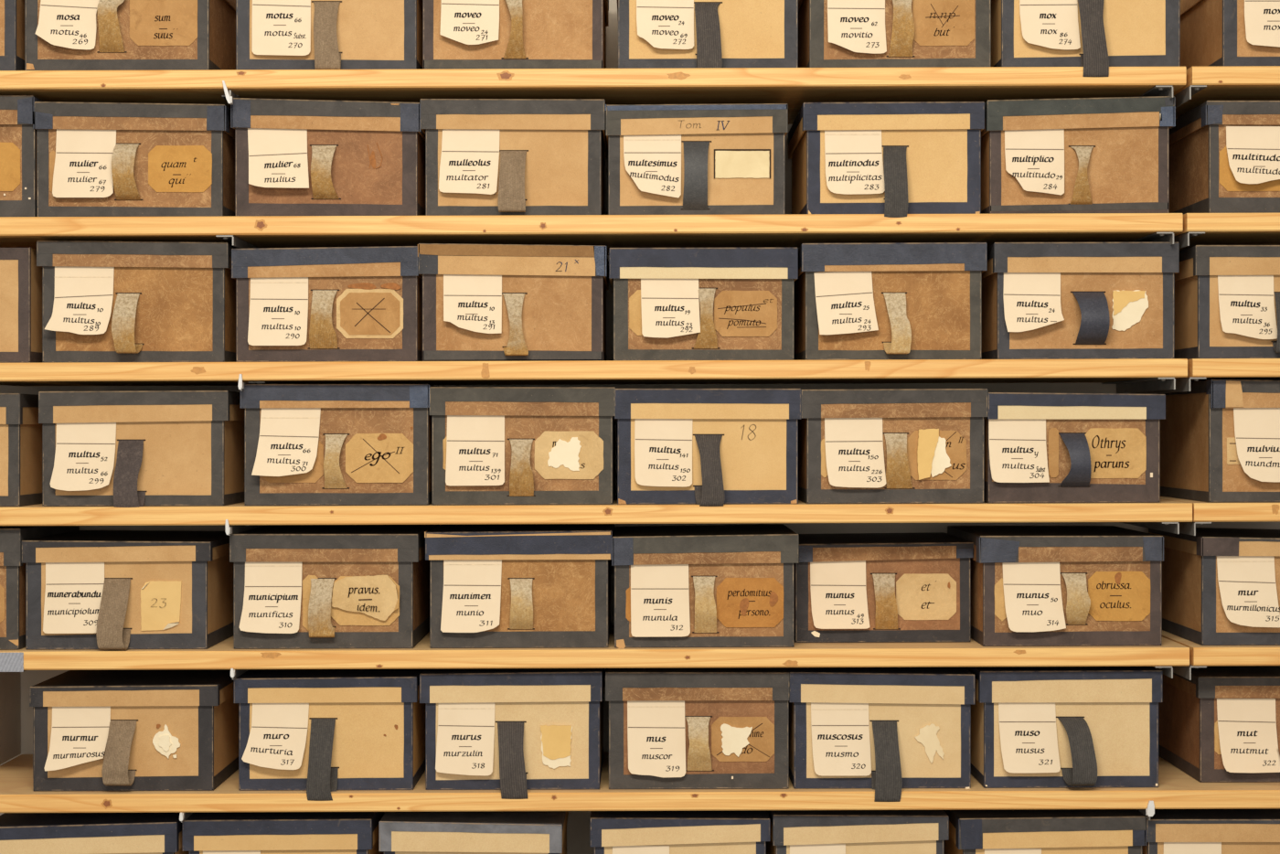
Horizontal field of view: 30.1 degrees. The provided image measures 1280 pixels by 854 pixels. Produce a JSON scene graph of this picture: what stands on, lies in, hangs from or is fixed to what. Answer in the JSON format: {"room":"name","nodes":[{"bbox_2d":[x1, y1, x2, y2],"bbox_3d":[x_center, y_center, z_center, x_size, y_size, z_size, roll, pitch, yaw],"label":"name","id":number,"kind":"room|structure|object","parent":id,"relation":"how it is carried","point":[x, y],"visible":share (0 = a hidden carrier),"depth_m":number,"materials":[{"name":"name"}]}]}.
{"room":"archive storage room","nodes":[
{"label":"archive storage room","id":0,"kind":"room"},
{"bbox_2d":[0,0,1279,853],"bbox_3d":[-0.001,-0.300,2.953,4.400,3.400,0.095,0,0,0],"label":"wall","id":1,"kind":"structure","parent":0,"point":[579,822],"depth_m":2.90,"materials":[{"name":"paint"}]},
{"bbox_2d":[179,811,193,822],"bbox_3d":[-0.489,0.424,2.735,0.020,0.012,0.321,0,0,0],"label":"shelf bracket","id":2,"kind":"object","parent":1,"relation":"attached to","point":[183,816],"visible":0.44,"depth_m":2.58,"materials":[{"name":"metal"}]},
{"bbox_2d":[221,80,240,104],"bbox_3d":[-0.453,-0.363,2.735,0.021,0.025,0.321,0,0,0],"label":"shelf bracket","id":3,"kind":"object","parent":1,"relation":"attached to","point":[229,98],"visible":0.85,"depth_m":2.58,"materials":[{"name":"metal"}]},
{"bbox_2d":[215,234,260,248],"bbox_3d":[-0.451,-0.203,2.738,0.019,0.011,0.314,0,0,0],"label":"shelf bracket","id":4,"kind":"object","parent":1,"relation":"attached to","point":[238,242],"visible":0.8,"depth_m":2.62,"materials":[{"name":"metal"}]},
{"bbox_2d":[230,668,249,679],"bbox_3d":[-0.434,0.268,2.735,0.020,0.013,0.321,0,0,0],"label":"shelf bracket","id":5,"kind":"object","parent":1,"relation":"attached to","point":[234,673],"visible":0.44,"depth_m":2.60,"materials":[{"name":"metal"}]},
{"bbox_2d":[225,519,266,535],"bbox_3d":[-0.439,0.109,2.735,0.021,0.018,0.321,0,0,0],"label":"shelf bracket","id":6,"kind":"object","parent":1,"relation":"attached to","point":[237,528],"visible":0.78,"depth_m":2.63,"materials":[{"name":"metal"}]},
{"bbox_2d":[237,373,281,391],"bbox_3d":[-0.425,-0.048,2.735,0.020,0.018,0.321,0,0,0],"label":"shelf bracket","id":7,"kind":"object","parent":1,"relation":"attached to","point":[240,386],"visible":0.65,"depth_m":2.60,"materials":[{"name":"metal"}]},
{"bbox_2d":[0,213,1183,255],"bbox_3d":[-0.083,-0.220,2.739,1.342,0.020,0.322,0,0,0],"label":"shelf board","id":8,"kind":"object","parent":1,"relation":"attached to","point":[792,230],"visible":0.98,"depth_m":2.58,"materials":[{"name":"brown wood"}]},
{"bbox_2d":[0,95,42,217],"bbox_3d":[-0.765,-0.295,2.730,0.210,0.135,0.274,0,0,0],"label":"box","id":9,"kind":"object","parent":8,"relation":"on","point":[17,134],"visible":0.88,"depth_m":2.60,"materials":[{"name":"brown cardboard"}]},
{"bbox_2d":[32,101,234,216],"bbox_3d":[-0.557,-0.292,2.724,0.210,0.127,0.286,0,0,0],"label":"box","id":10,"kind":"object","parent":8,"relation":"on","point":[94,159],"visible":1,"depth_m":2.60,"materials":[{"name":"brown cardboard"}]},
{"bbox_2d":[230,97,425,216],"bbox_3d":[-0.343,-0.294,2.725,0.208,0.130,0.285,0,0,0],"label":"box","id":11,"kind":"object","parent":8,"relation":"on","point":[293,157],"visible":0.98,"depth_m":2.60,"materials":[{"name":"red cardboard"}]},
{"bbox_2d":[420,98,607,215],"bbox_3d":[-0.139,-0.294,2.723,0.202,0.129,0.288,0,0,0],"label":"box","id":12,"kind":"object","parent":8,"relation":"on","point":[484,156],"visible":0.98,"depth_m":2.60,"materials":[{"name":"cardboard"}]},
{"bbox_2d":[605,103,788,214],"bbox_3d":[0.062,-0.292,2.726,0.199,0.122,0.282,0,0,0],"label":"box","id":13,"kind":"object","parent":8,"relation":"on","point":[664,159],"visible":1,"depth_m":2.60,"materials":[{"name":"cardboard"}]},
{"bbox_2d":[788,101,984,217],"bbox_3d":[0.277,-0.290,2.722,0.198,0.129,0.291,0,0,0],"label":"box","id":14,"kind":"object","parent":8,"relation":"on","point":[890,159],"visible":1,"depth_m":2.60,"materials":[{"name":"cardboard"}]},
{"bbox_2d":[980,96,1175,213],"bbox_3d":[0.482,-0.296,2.726,0.206,0.129,0.282,0,0,0],"label":"box","id":15,"kind":"object","parent":8,"relation":"on","point":[1076,154],"visible":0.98,"depth_m":2.60,"materials":[{"name":"beige cardboard"}]},
{"bbox_2d":[0,66,1186,124],"bbox_3d":[-0.081,-0.379,2.739,1.346,0.020,0.322,0,0,0],"label":"shelf board","id":16,"kind":"object","parent":1,"relation":"attached to","point":[794,87],"visible":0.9,"depth_m":2.58,"materials":[{"name":"brown wood"}]},
{"bbox_2d":[0,0,24,70],"bbox_3d":[-0.782,-0.453,2.730,0.209,0.133,0.274,0,0,0],"label":"box","id":17,"kind":"object","parent":16,"relation":"on","point":[12,12],"visible":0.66,"depth_m":2.60,"materials":[{"name":"beige cardboard"}]},
{"bbox_2d":[24,0,235,70],"bbox_3d":[-0.571,-0.453,2.726,0.207,0.132,0.283,0,0,0],"label":"box","id":18,"kind":"object","parent":16,"relation":"on","point":[60,35],"visible":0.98,"depth_m":2.60,"materials":[{"name":"brown cardboard"}]},
{"bbox_2d":[26,63,34,69],"bbox_3d":[-0.666,-0.394,2.599,0.009,0.007,0.001,0,0,0],"label":"worn box corner","id":19,"kind":"object","parent":18,"relation":"attached to","point":[29,66],"depth_m":2.60,"materials":[{"name":"cardboard"}]},
{"bbox_2d":[235,0,422,69],"bbox_3d":[-0.342,-0.454,2.725,0.203,0.131,0.285,0,0,0],"label":"box","id":20,"kind":"object","parent":16,"relation":"on","point":[271,34],"visible":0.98,"depth_m":2.60,"materials":[{"name":"cardboard"}]},
{"bbox_2d":[422,0,608,69],"bbox_3d":[-0.139,-0.454,2.725,0.203,0.130,0.284,0,0,0],"label":"box","id":21,"kind":"object","parent":16,"relation":"on","point":[457,34],"visible":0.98,"depth_m":2.60,"materials":[{"name":"beige cardboard"}]},
{"bbox_2d":[616,0,798,68],"bbox_3d":[0.074,-0.452,2.723,0.202,0.136,0.288,0,0,0],"label":"box","id":22,"kind":"object","parent":16,"relation":"on","point":[653,34],"visible":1,"depth_m":2.60,"materials":[{"name":"cardboard"}]},
{"bbox_2d":[797,0,991,67],"bbox_3d":[0.284,-0.455,2.727,0.204,0.129,0.281,0,0,0],"label":"box","id":23,"kind":"object","parent":16,"relation":"on","point":[831,33],"visible":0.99,"depth_m":2.60,"materials":[{"name":"brown cardboard"}]},
{"bbox_2d":[990,0,1180,77],"bbox_3d":[0.492,-0.449,2.721,0.201,0.140,0.293,0,0,0],"label":"box","id":24,"kind":"object","parent":16,"relation":"on","point":[1095,36],"visible":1,"depth_m":2.60,"materials":[{"name":"cardboard"}]},
{"bbox_2d":[0,358,1187,386],"bbox_3d":[-0.080,-0.062,2.739,1.348,0.020,0.322,0,0,0],"label":"shelf board","id":25,"kind":"object","parent":1,"relation":"attached to","point":[859,370],"visible":0.97,"depth_m":2.58,"materials":[{"name":"brown wood"}]},
{"bbox_2d":[0,246,42,362],"bbox_3d":[-0.768,-0.133,2.731,0.202,0.127,0.263,0,0,0],"label":"box","id":26,"kind":"object","parent":25,"relation":"on","point":[20,276],"visible":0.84,"depth_m":2.60,"materials":[{"name":"cardboard"}]},
{"bbox_2d":[36,240,238,362],"bbox_3d":[-0.554,-0.137,2.723,0.209,0.133,0.289,0,0,0],"label":"box","id":27,"kind":"object","parent":25,"relation":"on","point":[102,301],"visible":0.98,"depth_m":2.60,"materials":[{"name":"brown cardboard"}]},
{"bbox_2d":[231,245,422,362],"bbox_3d":[-0.344,-0.134,2.727,0.204,0.126,0.281,0,0,0],"label":"box","id":28,"kind":"object","parent":25,"relation":"on","point":[333,304],"visible":0.98,"depth_m":2.60,"materials":[{"name":"brown cardboard"}]},
{"bbox_2d":[417,243,608,361],"bbox_3d":[-0.140,-0.136,2.726,0.206,0.129,0.282,0,0,0],"label":"box","id":29,"kind":"object","parent":25,"relation":"on","point":[481,302],"visible":0.99,"depth_m":2.60,"materials":[{"name":"beige cardboard"}]},
{"bbox_2d":[608,247,798,360],"bbox_3d":[0.070,-0.134,2.727,0.206,0.123,0.281,0,0,0],"label":"box","id":30,"kind":"object","parent":25,"relation":"on","point":[670,304],"visible":1,"depth_m":2.60,"materials":[{"name":"brown cardboard"}]},
{"bbox_2d":[793,242,987,360],"bbox_3d":[0.278,-0.137,2.725,0.202,0.128,0.285,0,0,0],"label":"box","id":31,"kind":"object","parent":25,"relation":"on","point":[914,300],"visible":0.98,"depth_m":2.60,"materials":[{"name":"brown cardboard"}]},
{"bbox_2d":[981,242,1179,359],"bbox_3d":[0.488,-0.138,2.720,0.202,0.128,0.295,0,0,0],"label":"box","id":32,"kind":"object","parent":25,"relation":"on","point":[1040,300],"visible":0.98,"depth_m":2.60,"materials":[{"name":"beige cardboard"}]},
{"bbox_2d":[0,625,1189,671],"bbox_3d":[-0.079,0.253,2.738,1.350,0.022,0.324,0,0,0],"label":"shelf board","id":33,"kind":"object","parent":1,"relation":"attached to","point":[222,655],"visible":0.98,"depth_m":2.58,"materials":[{"name":"brown wood"}]},
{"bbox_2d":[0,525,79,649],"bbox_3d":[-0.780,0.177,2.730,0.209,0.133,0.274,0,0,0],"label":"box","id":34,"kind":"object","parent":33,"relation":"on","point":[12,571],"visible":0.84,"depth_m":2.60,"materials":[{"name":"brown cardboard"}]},
{"bbox_2d":[9,639,18,645],"bbox_3d":[-0.685,0.236,2.599,0.011,0.006,0.001,0,0,0],"label":"worn box corner","id":35,"kind":"object","parent":34,"relation":"attached to","point":[12,642],"depth_m":2.60,"materials":[{"name":"cardboard"}]},
{"bbox_2d":[21,530,233,649],"bbox_3d":[-0.572,0.183,2.722,0.207,0.120,0.290,0,0,0],"label":"box","id":36,"kind":"object","parent":33,"relation":"on","point":[85,589],"visible":0.98,"depth_m":2.60,"materials":[{"name":"cardboard"}]},
{"bbox_2d":[229,523,439,649],"bbox_3d":[-0.345,0.179,2.726,0.206,0.126,0.282,0,0,0],"label":"box","id":37,"kind":"object","parent":33,"relation":"on","point":[295,586],"visible":1,"depth_m":2.60,"materials":[{"name":"brown cardboard"}]},
{"bbox_2d":[424,523,614,648],"bbox_3d":[-0.133,0.177,2.726,0.205,0.128,0.282,0,0,0],"label":"box","id":38,"kind":"object","parent":33,"relation":"on","point":[492,585],"visible":0.98,"depth_m":2.60,"materials":[{"name":"brown cardboard"}]},
{"bbox_2d":[611,523,799,648],"bbox_3d":[0.071,0.180,2.727,0.204,0.126,0.281,0,0,0],"label":"box","id":39,"kind":"object","parent":33,"relation":"on","point":[719,585],"visible":1,"depth_m":2.60,"materials":[{"name":"brown cardboard"}]},
{"bbox_2d":[616,639,625,648],"bbox_3d":[-0.021,0.238,2.598,0.010,0.012,0.001,0,0,0],"label":"worn box corner","id":40,"kind":"object","parent":39,"relation":"attached to","point":[620,643],"depth_m":2.60,"materials":[{"name":"cardboard"}]},
{"bbox_2d":[793,532,973,642],"bbox_3d":[0.273,0.184,2.777,0.200,0.111,0.280,0,0,0],"label":"box","id":41,"kind":"object","parent":33,"relation":"on","point":[849,587],"visible":0.98,"depth_m":2.65,"materials":[{"name":"brown cardboard"}]},
{"bbox_2d":[947,525,1163,646],"bbox_3d":[0.471,0.179,2.725,0.202,0.121,0.284,0,0,0],"label":"box","id":42,"kind":"object","parent":33,"relation":"on","point":[1031,585],"visible":1,"depth_m":2.60,"materials":[{"name":"brown cardboard"}]},
{"bbox_2d":[0,496,1192,525],"bbox_3d":[-0.077,0.095,2.739,1.352,0.020,0.322,0,0,0],"label":"shelf board","id":43,"kind":"object","parent":1,"relation":"attached to","point":[1165,510],"visible":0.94,"depth_m":2.58,"materials":[{"name":"brown wood"}]},
{"bbox_2d":[0,393,42,506],"bbox_3d":[-0.780,0.025,2.730,0.207,0.124,0.274,0,0,0],"label":"box","id":44,"kind":"object","parent":43,"relation":"on","point":[20,429],"visible":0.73,"depth_m":2.60,"materials":[{"name":"cardboard"}]},
{"bbox_2d":[38,390,244,507],"bbox_3d":[-0.553,0.025,2.723,0.207,0.130,0.289,0,0,0],"label":"box","id":45,"kind":"object","parent":43,"relation":"on","point":[115,449],"visible":0.99,"depth_m":2.60,"materials":[{"name":"cardboard"}]},
{"bbox_2d":[239,384,437,505],"bbox_3d":[-0.333,0.019,2.723,0.208,0.133,0.289,0,0,0],"label":"box","id":46,"kind":"object","parent":43,"relation":"on","point":[305,444],"visible":0.99,"depth_m":2.60,"materials":[{"name":"brown cardboard"}]},
{"bbox_2d":[429,386,615,504],"bbox_3d":[-0.128,0.020,2.727,0.203,0.129,0.280,0,0,0],"label":"box","id":47,"kind":"object","parent":43,"relation":"on","point":[491,445],"visible":1,"depth_m":2.60,"materials":[{"name":"brown cardboard"}]},
{"bbox_2d":[614,388,801,506],"bbox_3d":[0.074,0.022,2.721,0.204,0.129,0.293,0,0,0],"label":"box","id":48,"kind":"object","parent":43,"relation":"on","point":[703,447],"visible":1,"depth_m":2.60,"materials":[{"name":"cardboard"}]},
{"bbox_2d":[618,498,626,504],"bbox_3d":[-0.019,0.081,2.599,0.009,0.006,0.001,0,0,0],"label":"worn box corner","id":49,"kind":"object","parent":48,"relation":"attached to","point":[621,501],"depth_m":2.60,"materials":[{"name":"cardboard"}]},
{"bbox_2d":[797,388,988,503],"bbox_3d":[0.278,0.021,2.728,0.204,0.125,0.279,0,0,0],"label":"box","id":50,"kind":"object","parent":43,"relation":"on","point":[915,445],"visible":1,"depth_m":2.60,"materials":[{"name":"brown cardboard"}]},
{"bbox_2d":[983,392,1165,502],"bbox_3d":[0.477,0.022,2.721,0.194,0.121,0.293,0,0,0],"label":"box","id":51,"kind":"object","parent":43,"relation":"on","point":[1040,447],"visible":1,"depth_m":2.60,"materials":[{"name":"brown cardboard"}]},
{"bbox_2d":[0,752,1279,812],"bbox_3d":[0.010,0.406,2.739,1.527,0.020,0.322,0,0,0],"label":"shelf board","id":52,"kind":"object","parent":1,"relation":"attached to","point":[1177,789],"visible":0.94,"depth_m":2.58,"materials":[{"name":"brown wood"}]},
{"bbox_2d":[0,672,21,764],"bbox_3d":[-0.758,0.332,2.748,0.004,0.133,0.305,0,0,0],"label":"end panel","id":53,"kind":"object","parent":52,"relation":"on","point":[10,741],"visible":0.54,"depth_m":2.85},
{"bbox_2d":[29,669,238,790],"bbox_3d":[-0.564,0.340,2.723,0.206,0.116,0.290,0,0,0],"label":"box","id":54,"kind":"object","parent":52,"relation":"on","point":[110,730],"visible":0.99,"depth_m":2.60,"materials":[{"name":"cardboard"}]},
{"bbox_2d":[233,668,425,800],"bbox_3d":[-0.343,0.340,2.721,0.200,0.135,0.292,0,0,0],"label":"box","id":55,"kind":"object","parent":52,"relation":"on","point":[320,732],"visible":0.98,"depth_m":2.60,"materials":[{"name":"cardboard"}]},
{"bbox_2d":[419,668,605,799],"bbox_3d":[-0.141,0.336,2.721,0.199,0.138,0.292,0,0,0],"label":"box","id":56,"kind":"object","parent":52,"relation":"on","point":[513,731],"visible":0.98,"depth_m":2.60,"materials":[{"name":"beige cardboard"}]},
{"bbox_2d":[605,667,789,789],"bbox_3d":[0.063,0.332,2.727,0.202,0.128,0.281,0,0,0],"label":"box","id":57,"kind":"object","parent":52,"relation":"on","point":[670,728],"visible":0.99,"depth_m":2.60,"materials":[{"name":"brown cardboard"}]},
{"bbox_2d":[786,666,975,801],"bbox_3d":[0.265,0.338,2.721,0.203,0.141,0.293,0,0,0],"label":"box","id":58,"kind":"object","parent":52,"relation":"on","point":[887,730],"visible":0.98,"depth_m":2.60,"materials":[{"name":"beige cardboard"}]},
{"bbox_2d":[963,666,1162,788],"bbox_3d":[0.471,0.330,2.718,0.200,0.128,0.299,0,0,0],"label":"box","id":59,"kind":"object","parent":52,"relation":"on","point":[1031,727],"visible":0.95,"depth_m":2.60,"materials":[{"name":"beige cardboard"}]},
{"bbox_2d":[1158,665,1279,782],"bbox_3d":[0.721,0.335,2.761,0.207,0.118,0.282,0,0,0],"label":"box","id":60,"kind":"object","parent":52,"relation":"on","point":[1221,724],"visible":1,"depth_m":2.63,"materials":[{"name":"brown cardboard"}]},
{"bbox_2d":[1101,377,1175,393],"bbox_3d":[0.572,-0.047,2.738,0.019,0.013,0.314,0,0,0],"label":"shelf bracket","id":61,"kind":"object","parent":1,"relation":"attached to","point":[1153,384],"visible":1,"depth_m":2.71,"materials":[{"name":"metal"}]},
{"bbox_2d":[1136,800,1154,820],"bbox_3d":[0.546,0.416,2.735,0.022,0.022,0.321,0,0,0],"label":"shelf bracket","id":62,"kind":"object","parent":1,"relation":"attached to","point":[1149,812],"visible":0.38,"depth_m":2.57,"materials":[{"name":"metal"}]},
{"bbox_2d":[1120,522,1179,533],"bbox_3d":[0.576,0.110,2.738,0.019,0.013,0.314,0,0,0],"label":"shelf bracket","id":63,"kind":"object","parent":1,"relation":"attached to","point":[1168,527],"visible":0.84,"depth_m":2.66,"materials":[{"name":"metal"}]},
{"bbox_2d":[1130,232,1173,245],"bbox_3d":[0.571,-0.205,2.738,0.019,0.013,0.314,0,0,0],"label":"shelf bracket","id":64,"kind":"object","parent":1,"relation":"attached to","point":[1157,237],"visible":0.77,"depth_m":2.62,"materials":[{"name":"metal"}]},
{"bbox_2d":[1139,85,1173,98],"bbox_3d":[0.570,-0.364,2.738,0.019,0.013,0.314,0,0,0],"label":"shelf bracket","id":65,"kind":"object","parent":1,"relation":"attached to","point":[1162,90],"visible":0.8,"depth_m":2.60,"materials":[{"name":"metal"}]},
{"bbox_2d":[1153,665,1173,678],"bbox_3d":[0.569,0.266,2.738,0.019,0.013,0.314,0,0,0],"label":"shelf bracket","id":66,"kind":"object","parent":1,"relation":"attached to","point":[1168,670],"visible":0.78,"depth_m":2.59,"materials":[{"name":"metal"}]},
{"bbox_2d":[1129,377,1206,394],"bbox_3d":[0.606,-0.046,2.738,0.019,0.015,0.314,0,0,0],"label":"shelf bracket","id":67,"kind":"object","parent":1,"relation":"attached to","point":[1183,384],"visible":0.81,"depth_m":2.62,"materials":[{"name":"metal"}]},
{"bbox_2d":[1172,664,1206,680],"bbox_3d":[0.606,0.267,2.738,0.019,0.015,0.314,0,0,0],"label":"shelf bracket","id":68,"kind":"object","parent":1,"relation":"attached to","point":[1185,671],"visible":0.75,"depth_m":2.60,"materials":[{"name":"metal"}]},
{"bbox_2d":[1173,232,1205,248],"bbox_3d":[0.604,-0.204,2.738,0.019,0.015,0.314,0,0,0],"label":"shelf bracket","id":69,"kind":"object","parent":1,"relation":"attached to","point":[1183,239],"visible":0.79,"depth_m":2.60,"materials":[{"name":"metal"}]},
{"bbox_2d":[1173,85,1206,107],"bbox_3d":[0.606,-0.363,2.738,0.019,0.015,0.314,0,0,0],"label":"shelf bracket","id":70,"kind":"object","parent":1,"relation":"attached to","point":[1185,95],"visible":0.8,"depth_m":2.60,"materials":[{"name":"metal"}]},
{"bbox_2d":[1178,521,1211,535],"bbox_3d":[0.611,0.111,2.738,0.019,0.015,0.314,0,0,0],"label":"shelf bracket","id":71,"kind":"object","parent":1,"relation":"attached to","point":[1185,528],"visible":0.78,"depth_m":2.60,"materials":[{"name":"metal"}]},
{"bbox_2d":[1159,495,1279,522],"bbox_3d":[0.687,0.092,2.739,0.172,0.020,0.322,0,0,0],"label":"shelf board","id":72,"kind":"object","parent":1,"relation":"attached to","point":[1202,511],"visible":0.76,"depth_m":2.58,"materials":[{"name":"brown wood"}]},
{"bbox_2d":[1157,379,1279,501],"bbox_3d":[0.726,0.015,2.725,0.207,0.134,0.284,0,0,0],"label":"box","id":73,"kind":"object","parent":72,"relation":"on","point":[1220,439],"visible":0.98,"depth_m":2.60,"materials":[{"name":"beige cardboard"}]},
{"bbox_2d":[1161,629,1279,665],"bbox_3d":[0.687,0.249,2.739,0.173,0.020,0.322,0,0,0],"label":"shelf board","id":74,"kind":"object","parent":1,"relation":"attached to","point":[1200,655],"visible":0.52,"depth_m":2.58,"materials":[{"name":"brown wood"}]},
{"bbox_2d":[1148,527,1279,645],"bbox_3d":[0.716,0.179,2.726,0.207,0.119,0.283,0,0,0],"label":"box","id":75,"kind":"object","parent":74,"relation":"on","point":[1221,586],"visible":0.98,"depth_m":2.60,"materials":[{"name":"beige cardboard"}]},
{"bbox_2d":[1173,65,1279,118],"bbox_3d":[0.686,-0.382,2.739,0.174,0.020,0.322,0,0,0],"label":"shelf board","id":76,"kind":"object","parent":1,"relation":"attached to","point":[1250,82],"visible":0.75,"depth_m":2.58,"materials":[{"name":"brown wood"}]},
{"bbox_2d":[1179,0,1279,69],"bbox_3d":[0.738,-0.456,2.727,0.209,0.127,0.280,0,0,0],"label":"box","id":77,"kind":"object","parent":76,"relation":"on","point":[1214,33],"visible":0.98,"depth_m":2.60,"materials":[{"name":"beige cardboard"}]},
{"bbox_2d":[1173,213,1279,250],"bbox_3d":[0.683,-0.223,2.739,0.180,0.020,0.322,0,0,0],"label":"shelf board","id":78,"kind":"object","parent":1,"relation":"attached to","point":[1220,229],"visible":0.68,"depth_m":2.58,"materials":[{"name":"brown wood"}]},
{"bbox_2d":[1168,100,1279,213],"bbox_3d":[0.721,-0.295,2.725,0.207,0.124,0.284,0,0,0],"label":"box","id":79,"kind":"object","parent":78,"relation":"on","point":[1224,155],"visible":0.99,"depth_m":2.60,"materials":[{"name":"brown cardboard"}]},
{"bbox_2d":[1176,358,1279,382],"bbox_3d":[0.686,-0.065,2.739,0.174,0.020,0.322,0,0,0],"label":"shelf board","id":80,"kind":"object","parent":1,"relation":"attached to","point":[1210,368],"visible":0.64,"depth_m":2.58,"materials":[{"name":"brown wood"}]},
{"bbox_2d":[1173,245,1279,359],"bbox_3d":[0.709,-0.137,2.721,0.205,0.124,0.292,0,0,0],"label":"box","id":81,"kind":"object","parent":80,"relation":"on","point":[1227,297],"visible":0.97,"depth_m":2.60,"materials":[{"name":"cardboard"}]},
{"bbox_3d":[0.010,0.563,2.739,1.527,0.020,0.322,0,0,0],"label":"shelf board","id":82,"kind":"object","parent":1,"relation":"attached to","visible":0},
{"bbox_2d":[0,811,188,853],"bbox_3d":[-0.613,0.493,2.730,0.216,0.124,0.274,0,0,0],"label":"box","id":83,"kind":"object","parent":82,"relation":"on","point":[20,833],"visible":0.65,"depth_m":2.60,"materials":[{"name":"beige cardboard"}]},
{"bbox_2d":[181,811,384,853],"bbox_3d":[-0.396,0.491,2.729,0.207,0.126,0.277,0,0,0],"label":"box","id":84,"kind":"object","parent":82,"relation":"on","point":[203,832],"visible":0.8,"depth_m":2.60,"materials":[{"name":"cardboard"}]},
{"bbox_2d":[378,810,568,853],"bbox_3d":[-0.185,0.492,2.729,0.200,0.124,0.277,0,0,0],"label":"box","id":85,"kind":"object","parent":82,"relation":"on","point":[431,832],"visible":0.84,"depth_m":2.60,"materials":[{"name":"beige cardboard"}]},
{"bbox_2d":[589,810,770,853],"bbox_3d":[0.044,0.489,2.729,0.197,0.127,0.277,0,0,0],"label":"box","id":86,"kind":"object","parent":82,"relation":"on","point":[692,831],"visible":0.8,"depth_m":2.60,"materials":[{"name":"beige cardboard"}]},
{"bbox_2d":[766,810,949,853],"bbox_3d":[0.241,0.488,2.729,0.192,0.129,0.277,0,0,0],"label":"box","id":87,"kind":"object","parent":82,"relation":"on","point":[792,831],"visible":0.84,"depth_m":2.60,"materials":[{"name":"beige cardboard"}]},
{"bbox_2d":[943,809,1146,853],"bbox_3d":[0.450,0.488,2.729,0.206,0.126,0.277,0,0,0],"label":"box","id":88,"kind":"object","parent":82,"relation":"on","point":[971,831],"visible":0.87,"depth_m":2.60,"materials":[{"name":"cardboard"}]},
{"bbox_2d":[1142,808,1279,853],"bbox_3d":[0.655,0.489,2.729,0.204,0.123,0.277,0,0,0],"label":"box","id":89,"kind":"object","parent":82,"relation":"on","point":[1216,830],"visible":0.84,"depth_m":2.60,"materials":[{"name":"cardboard"}]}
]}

